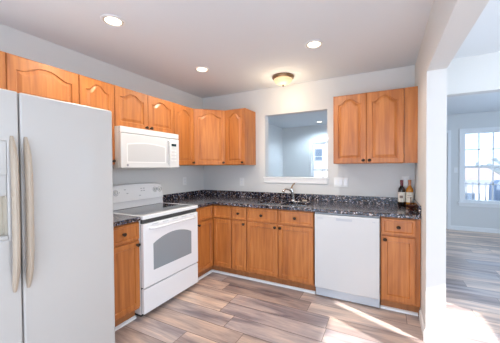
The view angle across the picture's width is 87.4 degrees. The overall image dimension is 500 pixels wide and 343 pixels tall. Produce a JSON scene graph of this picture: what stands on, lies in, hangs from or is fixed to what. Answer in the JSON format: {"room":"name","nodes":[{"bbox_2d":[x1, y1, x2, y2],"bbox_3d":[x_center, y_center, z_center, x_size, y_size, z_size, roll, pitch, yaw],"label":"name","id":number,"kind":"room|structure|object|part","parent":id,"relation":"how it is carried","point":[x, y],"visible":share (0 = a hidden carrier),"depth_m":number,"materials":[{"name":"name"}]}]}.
{"room":"kitchen","nodes":[
{"label":"kitchen","id":0,"kind":"room"},
{"bbox_2d":[0,24,282,194],"bbox_3d":[-1.079,0.085,3.593,0.120,2.440,8.670,0,1,27],"label":"wall","id":1,"kind":"structure","parent":0,"point":[13,41],"depth_m":2.99,"materials":[{"name":"white paint"}]},
{"bbox_2d":[0,51,78,103],"bbox_3d":[-1.741,-0.627,1.798,0.355,0.332,0.926,0,1,27],"label":"upper cabinet","id":2,"kind":"object","parent":1,"relation":"attached to","point":[18,74],"visible":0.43,"depth_m":1.89,"materials":[{"name":"brown wood"}]},
{"bbox_3d":[-1.726,-0.621,1.530,0.019,0.320,0.458,0,1,27],"label":"door","id":3,"kind":"part","parent":2,"relation":"part of","materials":[{"name":"brown wood"}]},
{"bbox_2d":[78,74,115,164],"bbox_3d":[-1.454,-0.432,2.353,0.355,0.745,0.314,0,1,27],"label":"upper cabinet","id":4,"kind":"object","parent":1,"relation":"attached to","point":[94,93],"visible":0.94,"depth_m":2.29,"materials":[{"name":"brown wood"}]},
{"bbox_2d":[114,85,173,133],"bbox_3d":[-1.206,-0.622,2.831,0.355,0.384,0.765,0,1,27],"label":"upper cabinet","id":5,"kind":"object","parent":1,"relation":"attached to","point":[134,109],"visible":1,"depth_m":2.70,"materials":[{"name":"brown wood"}]},
{"bbox_3d":[-1.172,-0.617,2.599,0.019,0.372,0.377,0,1,27],"label":"door","id":6,"kind":"part","parent":5,"relation":"part of","materials":[{"name":"brown wood"}]},
{"bbox_2d":[112,126,178,168],"bbox_3d":[-1.162,-0.231,2.815,0.443,0.394,0.764,0,1,27],"label":"microwave","id":7,"kind":"object","parent":5,"relation":"attached to","point":[134,147],"visible":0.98,"depth_m":2.63,"materials":[{"name":"white plastic"}]},
{"bbox_3d":[-1.059,-0.201,2.677,0.042,0.328,0.612,0,1,27],"label":"door","id":8,"kind":"part","parent":7,"relation":"part of","materials":[{"name":"white ceramic"}]},
{"bbox_3d":[-0.893,-0.215,2.911,0.052,0.267,0.023,0,1,27],"label":"handle","id":9,"kind":"part","parent":7,"relation":"part of","materials":[{"name":"white plastic"}]},
{"bbox_3d":[-0.884,-0.207,3.019,0.038,0.328,0.148,0,1,27],"label":"control panel","id":10,"kind":"part","parent":7,"relation":"part of","materials":[{"name":"white plastic"}]},
{"bbox_3d":[-0.996,-0.623,2.937,0.019,0.372,0.378,0,1,27],"label":"door","id":11,"kind":"part","parent":5,"relation":"part of","materials":[{"name":"brown wood"}]},
{"bbox_2d":[174,103,194,164],"bbox_3d":[-0.945,-0.452,3.335,0.355,0.745,0.360,0,1,27],"label":"upper cabinet","id":12,"kind":"object","parent":1,"relation":"attached to","point":[183,115],"visible":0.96,"depth_m":3.28,"materials":[{"name":"brown wood"}]},
{"bbox_2d":[0,0,499,127],"bbox_3d":[1.540,-1.181,2.211,6.040,0.100,8.670,0,1,27],"label":"ceiling","id":13,"kind":"structure","parent":0,"point":[243,44],"depth_m":2.18,"materials":[{"name":"white paint"}]},
{"bbox_2d":[100,14,125,26],"bbox_3d":[-1.004,-1.101,1.920,0.164,0.014,0.164,0,1,27],"label":"recessed light","id":14,"kind":"object","parent":13,"relation":"in","point":[109,19],"visible":1,"depth_m":1.91,"materials":[{"name":"white paint"}]},
{"bbox_2d":[194,66,209,71],"bbox_3d":[-0.528,-1.120,2.878,0.164,0.014,0.164,0,1,27],"label":"recessed light","id":15,"kind":"object","parent":13,"relation":"in","point":[199,68],"visible":1,"depth_m":2.86,"materials":[{"name":"white paint"}]},
{"bbox_2d":[272,72,293,86],"bbox_3d":[0.395,-1.075,3.127,0.260,0.125,0.260,0,1,27],"label":"dome light","id":16,"kind":"object","parent":13,"relation":"attached to","point":[282,79],"visible":1,"depth_m":3.05,"materials":[{"name":"white glass"}]},
{"bbox_3d":[0.395,-1.071,3.127,0.223,0.074,0.223,0,1,27],"label":"lamp shade","id":17,"kind":"part","parent":16,"relation":"part of","materials":[{"name":"beige glass"}]},
{"bbox_2d":[305,40,323,48],"bbox_3d":[0.566,-1.118,2.311,0.164,0.014,0.164,0,1,27],"label":"recessed light","id":18,"kind":"object","parent":13,"relation":"in","point":[312,44],"visible":1,"depth_m":2.29,"materials":[{"name":"white glass"}]},
{"bbox_2d":[115,228,499,342],"bbox_3d":[1.558,1.358,2.252,6.040,0.100,8.670,0,1,27],"label":"floor","id":19,"kind":"structure","parent":0,"point":[218,308],"depth_m":2.39,"materials":[{"name":"laminate"}]},
{"bbox_2d":[0,88,114,342],"bbox_3d":[-1.518,0.454,1.660,0.820,1.770,0.920,0,1,27],"label":"refrigerator","id":20,"kind":"object","parent":19,"relation":"on","point":[57,233],"visible":1,"depth_m":1.56,"materials":[{"name":"white metal"}]},
{"bbox_3d":[-1.350,0.429,1.265,0.058,1.710,0.374,0,1,27],"label":"freezer door","id":21,"kind":"part","parent":20,"relation":"part of","materials":[{"name":"grey ceramic"}]},
{"bbox_3d":[-1.233,0.227,1.376,0.052,0.830,0.029,0,1,27],"label":"handle","id":22,"kind":"part","parent":20,"relation":"part of","materials":[{"name":"beige plastic"}]},
{"bbox_3d":[-1.205,0.226,1.429,0.052,0.830,0.029,0,1,27],"label":"handle","id":23,"kind":"part","parent":20,"relation":"part of","materials":[{"name":"beige plastic"}]},
{"bbox_2d":[115,316,135,330],"bbox_3d":[-1.109,1.316,2.216,0.018,0.024,0.333,0,1,27],"label":"trim","id":24,"kind":"structure","parent":19,"relation":"on","point":[124,323],"depth_m":2.26,"materials":[{"name":"white paint"}]},
{"bbox_2d":[113,221,140,326],"bbox_3d":[-1.308,0.883,2.312,0.645,0.889,0.330,0,1,27],"label":"base cabinet","id":25,"kind":"object","parent":19,"relation":"on","point":[126,236],"visible":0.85,"depth_m":2.21,"materials":[{"name":"brown wood"}]},
{"bbox_3d":[-1.060,0.524,2.176,0.019,0.148,0.320,0,1,27],"label":"drawer","id":26,"kind":"part","parent":25,"relation":"part of","materials":[{"name":"brown wood"}]},
{"bbox_2d":[113,214,140,226],"bbox_3d":[-1.322,0.379,2.301,0.635,0.118,0.342,0,1,27],"label":"countertop","id":27,"kind":"structure","parent":25,"relation":"on","point":[118,219],"depth_m":2.23,"materials":[{"name":"stone"}]},
{"bbox_2d":[113,183,197,316],"bbox_3d":[-1.020,0.725,2.779,0.676,1.186,0.763,0,1,27],"label":"range","id":28,"kind":"object","parent":19,"relation":"on","point":[168,232],"visible":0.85,"depth_m":2.64,"materials":[{"name":"white metal"}]},
{"bbox_3d":[-1.283,0.260,2.905,0.092,0.256,0.753,0,1,27],"label":"control panel","id":29,"kind":"part","parent":28,"relation":"part of","materials":[{"name":"white ceramic"}]},
{"bbox_2d":[113,203,197,219],"bbox_3d":[-1.043,0.406,2.784,0.620,0.034,0.763,0,1,27],"label":"cooktop","id":30,"kind":"object","parent":28,"relation":"in","point":[147,211],"depth_m":2.70,"materials":[{"name":"black ceramic"}]},
{"bbox_3d":[-0.784,0.749,2.657,0.042,0.574,0.753,0,1,27],"label":"oven door","id":31,"kind":"part","parent":28,"relation":"part of","materials":[{"name":"white metal"}]},
{"bbox_3d":[-0.782,1.158,2.664,0.039,0.224,0.753,0,1,27],"label":"drawer","id":32,"kind":"part","parent":28,"relation":"part of","materials":[{"name":"white metal"}]},
{"bbox_3d":[-0.747,0.506,2.632,0.056,0.026,0.643,0,1,27],"label":"handle","id":33,"kind":"part","parent":28,"relation":"part of","materials":[{"name":"white metal"}]},
{"bbox_2d":[196,205,234,276],"bbox_3d":[-0.555,0.858,3.511,0.879,0.889,0.951,0,1,27],"label":"base cabinet","id":34,"kind":"object","parent":19,"relation":"on","point":[214,221],"visible":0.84,"depth_m":3.23,"materials":[{"name":"brown wood"}]},
{"bbox_3d":[-0.552,0.504,3.157,0.019,0.148,0.325,0,1,27],"label":"drawer","id":35,"kind":"part","parent":34,"relation":"part of","materials":[{"name":"brown wood"}]},
{"bbox_3d":[-0.549,0.889,3.163,0.019,0.588,0.325,0,1,27],"label":"door","id":36,"kind":"part","parent":34,"relation":"part of","materials":[{"name":"brown wood"}]},
{"bbox_3d":[-0.345,0.501,3.250,0.256,0.148,0.019,0,1,27],"label":"drawer","id":37,"kind":"part","parent":34,"relation":"part of","materials":[{"name":"brown wood"}]},
{"bbox_3d":[-0.343,0.886,3.256,0.256,0.588,0.019,0,1,27],"label":"door","id":38,"kind":"part","parent":34,"relation":"part of","materials":[{"name":"brown wood"}]},
{"bbox_2d":[163,190,420,219],"bbox_3d":[0.304,0.355,3.057,2.826,0.118,0.955,0,1,27],"label":"countertop","id":39,"kind":"structure","parent":34,"relation":"on","point":[338,204],"depth_m":3.13,"materials":[{"name":"stone"}]},
{"bbox_2d":[261,202,306,205],"bbox_3d":[0.396,0.509,3.159,0.640,0.192,0.360,0,1,27],"label":"sink","id":40,"kind":"object","parent":39,"relation":"in","point":[264,202],"visible":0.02,"depth_m":3.30,"materials":[{"name":"silver metal"}]},
{"bbox_2d":[282,183,295,200],"bbox_3d":[0.488,0.259,3.320,0.215,0.229,0.062,-1,1,-30],"label":"faucet","id":41,"kind":"object","parent":39,"relation":"on","point":[291,189],"visible":1,"depth_m":3.34,"materials":[{"name":"silver metal"}]},
{"bbox_2d":[398,180,404,205],"bbox_3d":[1.639,0.232,2.828,0.071,0.283,0.072,0,1,27],"label":"wine bottle","id":42,"kind":"object","parent":39,"relation":"on","point":[401,190],"visible":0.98,"depth_m":2.80,"materials":[{"name":"black glass"}]},
{"bbox_2d":[406,180,413,204],"bbox_3d":[1.705,0.232,2.794,0.071,0.283,0.072,0,1,27],"label":"wine bottle","id":43,"kind":"object","parent":39,"relation":"on","point":[409,190],"visible":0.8,"depth_m":2.77,"materials":[{"name":"orange glass"}]},
{"bbox_3d":[1.705,0.235,2.795,0.070,0.277,0.070,0,1,27],"label":"glass","id":44,"kind":"part","parent":43,"relation":"part of","materials":[{"name":"orange"}]},
{"bbox_2d":[406,197,415,210],"bbox_3d":[1.577,0.316,2.565,0.088,0.124,0.088,0,1,27],"label":"dish","id":45,"kind":"object","parent":39,"relation":"on","point":[410,206],"visible":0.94,"depth_m":2.55,"materials":[{"name":"red paint"}]},
{"bbox_2d":[406,204,415,210],"bbox_3d":[1.577,0.353,2.566,0.088,0.050,0.088,0,1,27],"label":"bowl","id":46,"kind":"object","parent":45,"relation":"on","point":[410,206],"depth_m":2.55,"materials":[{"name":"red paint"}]},
{"bbox_2d":[232,206,249,276],"bbox_3d":[-0.001,0.856,3.396,0.205,0.889,0.645,0,1,27],"label":"base cabinet","id":47,"kind":"object","parent":19,"relation":"on","point":[239,214],"visible":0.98,"depth_m":3.14,"materials":[{"name":"brown wood"}]},
{"bbox_3d":[-0.133,0.502,3.140,0.199,0.148,0.019,0,1,27],"label":"drawer","id":48,"kind":"part","parent":47,"relation":"part of","materials":[{"name":"brown wood"}]},
{"bbox_3d":[-0.130,0.887,3.146,0.199,0.588,0.019,0,1,27],"label":"door","id":49,"kind":"part","parent":47,"relation":"part of","materials":[{"name":"brown wood"}]},
{"bbox_2d":[198,269,315,293],"bbox_3d":[0.009,1.296,2.927,1.348,0.024,0.415,0,1,27],"label":"trim","id":50,"kind":"structure","parent":19,"relation":"on","point":[212,270],"depth_m":3.10,"materials":[{"name":"white paint"}]},
{"bbox_2d":[247,202,315,290],"bbox_3d":[0.445,0.857,3.165,0.790,0.889,0.645,0,1,27],"label":"base cabinet","id":51,"kind":"object","parent":19,"relation":"on","point":[280,243],"visible":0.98,"depth_m":2.89,"materials":[{"name":"brown wood"}]},
{"bbox_3d":[0.137,0.502,3.000,0.388,0.148,0.019,0,1,27],"label":"drawer","id":52,"kind":"part","parent":51,"relation":"part of","materials":[{"name":"brown wood"}]},
{"bbox_3d":[0.139,0.887,3.006,0.388,0.588,0.019,0,1,27],"label":"door","id":53,"kind":"part","parent":51,"relation":"part of","materials":[{"name":"brown wood"}]},
{"bbox_3d":[0.459,1.186,3.193,0.790,0.020,0.595,0,1,27],"label":"panel","id":54,"kind":"part","parent":51,"relation":"part of","materials":[{"name":"brown wood"}]},
{"bbox_3d":[0.488,0.502,2.818,0.388,0.148,0.019,0,1,27],"label":"drawer","id":55,"kind":"part","parent":51,"relation":"part of","materials":[{"name":"brown wood"}]},
{"bbox_3d":[0.491,0.887,2.824,0.388,0.588,0.019,0,1,27],"label":"door","id":56,"kind":"part","parent":51,"relation":"part of","materials":[{"name":"brown wood"}]},
{"bbox_2d":[315,212,380,307],"bbox_3d":[1.074,0.859,2.835,0.604,0.886,0.604,0,1,27],"label":"dishwasher","id":57,"kind":"object","parent":19,"relation":"on","point":[347,246],"visible":0.99,"depth_m":2.56,"materials":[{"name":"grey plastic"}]},
{"bbox_3d":[0.969,1.246,2.633,0.602,0.096,0.032,0,1,27],"label":"kick plate","id":58,"kind":"part","parent":57,"relation":"part of","materials":[{"name":"white metal"}]},
{"bbox_2d":[380,305,417,315],"bbox_3d":[1.385,1.294,2.437,0.307,0.024,0.018,0,1,27],"label":"trim","id":59,"kind":"structure","parent":19,"relation":"on","point":[381,306],"depth_m":2.43,"materials":[{"name":"white paint"}]},
{"bbox_2d":[381,217,420,314],"bbox_3d":[1.491,0.858,2.623,0.316,0.889,0.645,0,1,27],"label":"base cabinet","id":60,"kind":"object","parent":19,"relation":"on","point":[400,237],"visible":1,"depth_m":2.37,"materials":[{"name":"brown wood"}]},
{"bbox_3d":[1.346,0.504,2.374,0.270,0.148,0.019,0,1,27],"label":"drawer","id":61,"kind":"part","parent":60,"relation":"part of","materials":[{"name":"brown wood"}]},
{"bbox_3d":[1.349,0.889,2.380,0.270,0.588,0.019,0,1,27],"label":"door","id":62,"kind":"part","parent":60,"relation":"part of","materials":[{"name":"brown wood"}]},
{"bbox_2d":[203,52,499,284],"bbox_3d":[1.869,0.076,2.849,5.800,2.440,0.120,0,1,27],"label":"wall","id":63,"kind":"structure","parent":0,"point":[477,74],"depth_m":3.22,"materials":[{"name":"white paint"}]},
{"bbox_2d":[181,109,224,165],"bbox_3d":[-0.601,-0.460,3.702,0.624,0.745,0.613,0,1,27],"label":"upper cabinet","id":64,"kind":"object","parent":63,"relation":"attached to","point":[209,125],"visible":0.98,"depth_m":3.49,"materials":[{"name":"brown wood"}]},
{"bbox_3d":[-0.539,-0.455,3.495,0.415,0.733,0.019,-1,1,-18],"label":"door","id":65,"kind":"part","parent":64,"relation":"part of","materials":[{"name":"brown wood"}]},
{"bbox_2d":[225,108,255,164],"bbox_3d":[-0.138,-0.462,3.610,0.308,0.745,0.355,0,1,27],"label":"upper cabinet","id":66,"kind":"object","parent":63,"relation":"attached to","point":[240,124],"visible":1,"depth_m":3.50,"materials":[{"name":"brown wood"}]},
{"bbox_3d":[-0.201,-0.457,3.489,0.302,0.733,0.019,0,1,27],"label":"door","id":67,"kind":"part","parent":66,"relation":"part of","materials":[{"name":"brown wood"}]},
{"bbox_2d":[240,178,243,185],"bbox_3d":[-0.119,0.150,3.808,0.072,0.115,0.009,0,1,27],"label":"wall plate","id":68,"kind":"object","parent":63,"relation":"attached to","point":[241,179],"visible":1,"depth_m":3.80,"materials":[{"name":"white plastic"}]},
{"bbox_2d":[263,177,328,183],"bbox_3d":[0.611,0.114,3.500,0.881,0.078,0.162,0,1,27],"label":"trim","id":69,"kind":"structure","parent":63,"relation":"attached to","point":[309,180],"depth_m":3.41,"materials":[{"name":"white paint"}]},
{"bbox_2d":[334,178,347,186],"bbox_3d":[1.103,0.131,3.174,0.163,0.115,0.008,0,1,27],"label":"wall plate","id":70,"kind":"object","parent":63,"relation":"attached to","point":[338,182],"visible":1,"depth_m":3.17,"materials":[{"name":"white plastic"}]},
{"bbox_2d":[333,86,417,163],"bbox_3d":[1.340,-0.460,2.844,0.794,0.745,0.355,0,1,27],"label":"upper cabinet","id":71,"kind":"object","parent":63,"relation":"attached to","point":[378,127],"visible":1,"depth_m":2.70,"materials":[{"name":"brown wood"}]},
{"bbox_3d":[1.075,-0.455,2.828,0.334,0.733,0.019,0,1,27],"label":"door","id":72,"kind":"part","parent":71,"relation":"part of","materials":[{"name":"brown wood"}]},
{"bbox_3d":[1.377,-0.455,2.671,0.338,0.733,0.019,0,1,27],"label":"door","id":73,"kind":"part","parent":71,"relation":"part of","materials":[{"name":"brown wood"}]},
{"bbox_2d":[402,176,408,186],"bbox_3d":[1.702,0.107,2.863,0.072,0.115,0.009,0,1,27],"label":"wall plate","id":74,"kind":"object","parent":63,"relation":"attached to","point":[405,179],"visible":0.88,"depth_m":2.86,"materials":[{"name":"white plastic"}]},
{"bbox_2d":[282,111,499,228],"bbox_3d":[3.515,0.013,6.027,5.800,2.440,0.120,0,1,27],"label":"wall","id":75,"kind":"structure","parent":0,"point":[296,140],"depth_m":5.54,"materials":[{"name":"white paint"}]},
{"bbox_2d":[309,140,326,176],"bbox_3d":[1.993,-0.029,6.761,0.964,1.582,0.125,0,1,27],"label":"window","id":76,"kind":"structure","parent":75,"relation":"in","point":[312,143],"depth_m":6.91,"materials":[{"name":"white paint"}]},
{"bbox_2d":[446,130,450,228],"bbox_3d":[3.843,0.180,5.807,0.985,2.110,0.115,0,1,27],"label":"door frame","id":77,"kind":"structure","parent":75,"relation":"in","point":[448,171],"depth_m":5.57,"materials":[{"name":"white paint"}]},
{"bbox_2d":[451,225,499,233],"bbox_3d":[5.173,1.193,5.116,2.015,0.088,0.014,0,1,27],"label":"baseboard","id":78,"kind":"structure","parent":75,"relation":"attached to","point":[464,228],"depth_m":5.38,"materials":[{"name":"white paint"}]},
{"bbox_2d":[457,127,499,207],"bbox_3d":[4.794,-0.083,5.309,0.944,1.617,0.125,0,1,27],"label":"window","id":79,"kind":"structure","parent":75,"relation":"in","point":[462,201],"depth_m":5.38,"materials":[{"name":"white paint"}]},
{"bbox_3d":[4.782,0.651,5.288,0.944,0.030,0.050,0,1,27],"label":"sill","id":80,"kind":"part","parent":79,"relation":"part of","materials":[{"name":"white paint"}]},
{"bbox_2d":[415,0,488,333],"bbox_3d":[0.719,0.120,0.646,0.125,2.440,4.850,0,1,27],"label":"wall","id":81,"kind":"structure","parent":0,"point":[449,23],"depth_m":1.98,"materials":[{"name":"white paint"}]},
{"bbox_2d":[419,310,447,342],"bbox_3d":[1.628,1.261,2.403,0.153,0.088,0.934,0,1,27],"label":"baseboard","id":82,"kind":"structure","parent":81,"relation":"attached to","point":[429,336],"depth_m":2.00,"materials":[{"name":"white paint"}]},
{"label":"outside","id":83,"kind":"structure","parent":0,"visible":0},
{"bbox_3d":[4.469,1.308,6.567,8.000,0.120,1.630,0,1,27],"label":"deck","id":84,"kind":"object","parent":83,"visible":0},
{"bbox_2d":[465,181,491,199],"bbox_3d":[4.771,0.711,7.147,7.800,1.050,0.090,0,1,27],"label":"deck railing","id":85,"kind":"object","parent":84,"relation":"on","point":[485,182],"visible":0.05,"depth_m":6.62,"materials":[{"name":"grey paint"}]},
{"bbox_3d":[4.768,0.262,7.140,7.800,0.040,0.090,0,1,27],"label":"rail","id":86,"kind":"part","parent":85,"relation":"part of","materials":[{"name":"grey paint"}]},
{"bbox_2d":[488,180,499,200],"bbox_3d":[5.913,0.721,6.049,0.524,1.050,0.484,0,1,27],"label":"covered grill","id":87,"kind":"object","parent":84,"relation":"on","point":[496,187],"visible":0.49,"depth_m":5.99,"materials":[{"name":"blue"}]},
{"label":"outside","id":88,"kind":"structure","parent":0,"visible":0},
{"bbox_3d":[37.247,3.393,55.707,160.000,0.200,113.600,0,1,27],"label":"ground","id":89,"kind":"structure","parent":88,"visible":0},
{"bbox_2d":[314,144,326,176],"bbox_3d":[5.496,0.338,20.338,3.350,7.500,6.200,0,1,27],"label":"house","id":90,"kind":"structure","parent":89,"relation":"on","point":[317,148],"depth_m":17.59,"materials":[{"name":"beige"}]},
{"bbox_3d":[4.636,-1.137,17.589,0.410,0.710,0.020,0,1,27],"label":"pane","id":91,"kind":"part","parent":90,"relation":"part of","materials":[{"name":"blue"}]},
{"bbox_2d":[465,168,499,199],"bbox_3d":[13.271,1.888,17.579,3.900,4.380,7.000,0,1,27],"label":"house","id":92,"kind":"structure","parent":89,"relation":"on","point":[471,174],"depth_m":14.52,"materials":[{"name":"white"}]},
{"bbox_3d":[12.148,1.685,14.541,0.560,0.960,0.020,0,1,27],"label":"pane","id":93,"kind":"part","parent":92,"relation":"part of","materials":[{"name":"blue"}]},
{"bbox_2d":[475,157,499,174],"bbox_3d":[45.336,0.384,47.940,7.068,5.977,7.078,0,1,-4],"label":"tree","id":94,"kind":"object","parent":89,"relation":"on","point":[485,161],"visible":0.26,"depth_m":47.03,"materials":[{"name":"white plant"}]}
]}

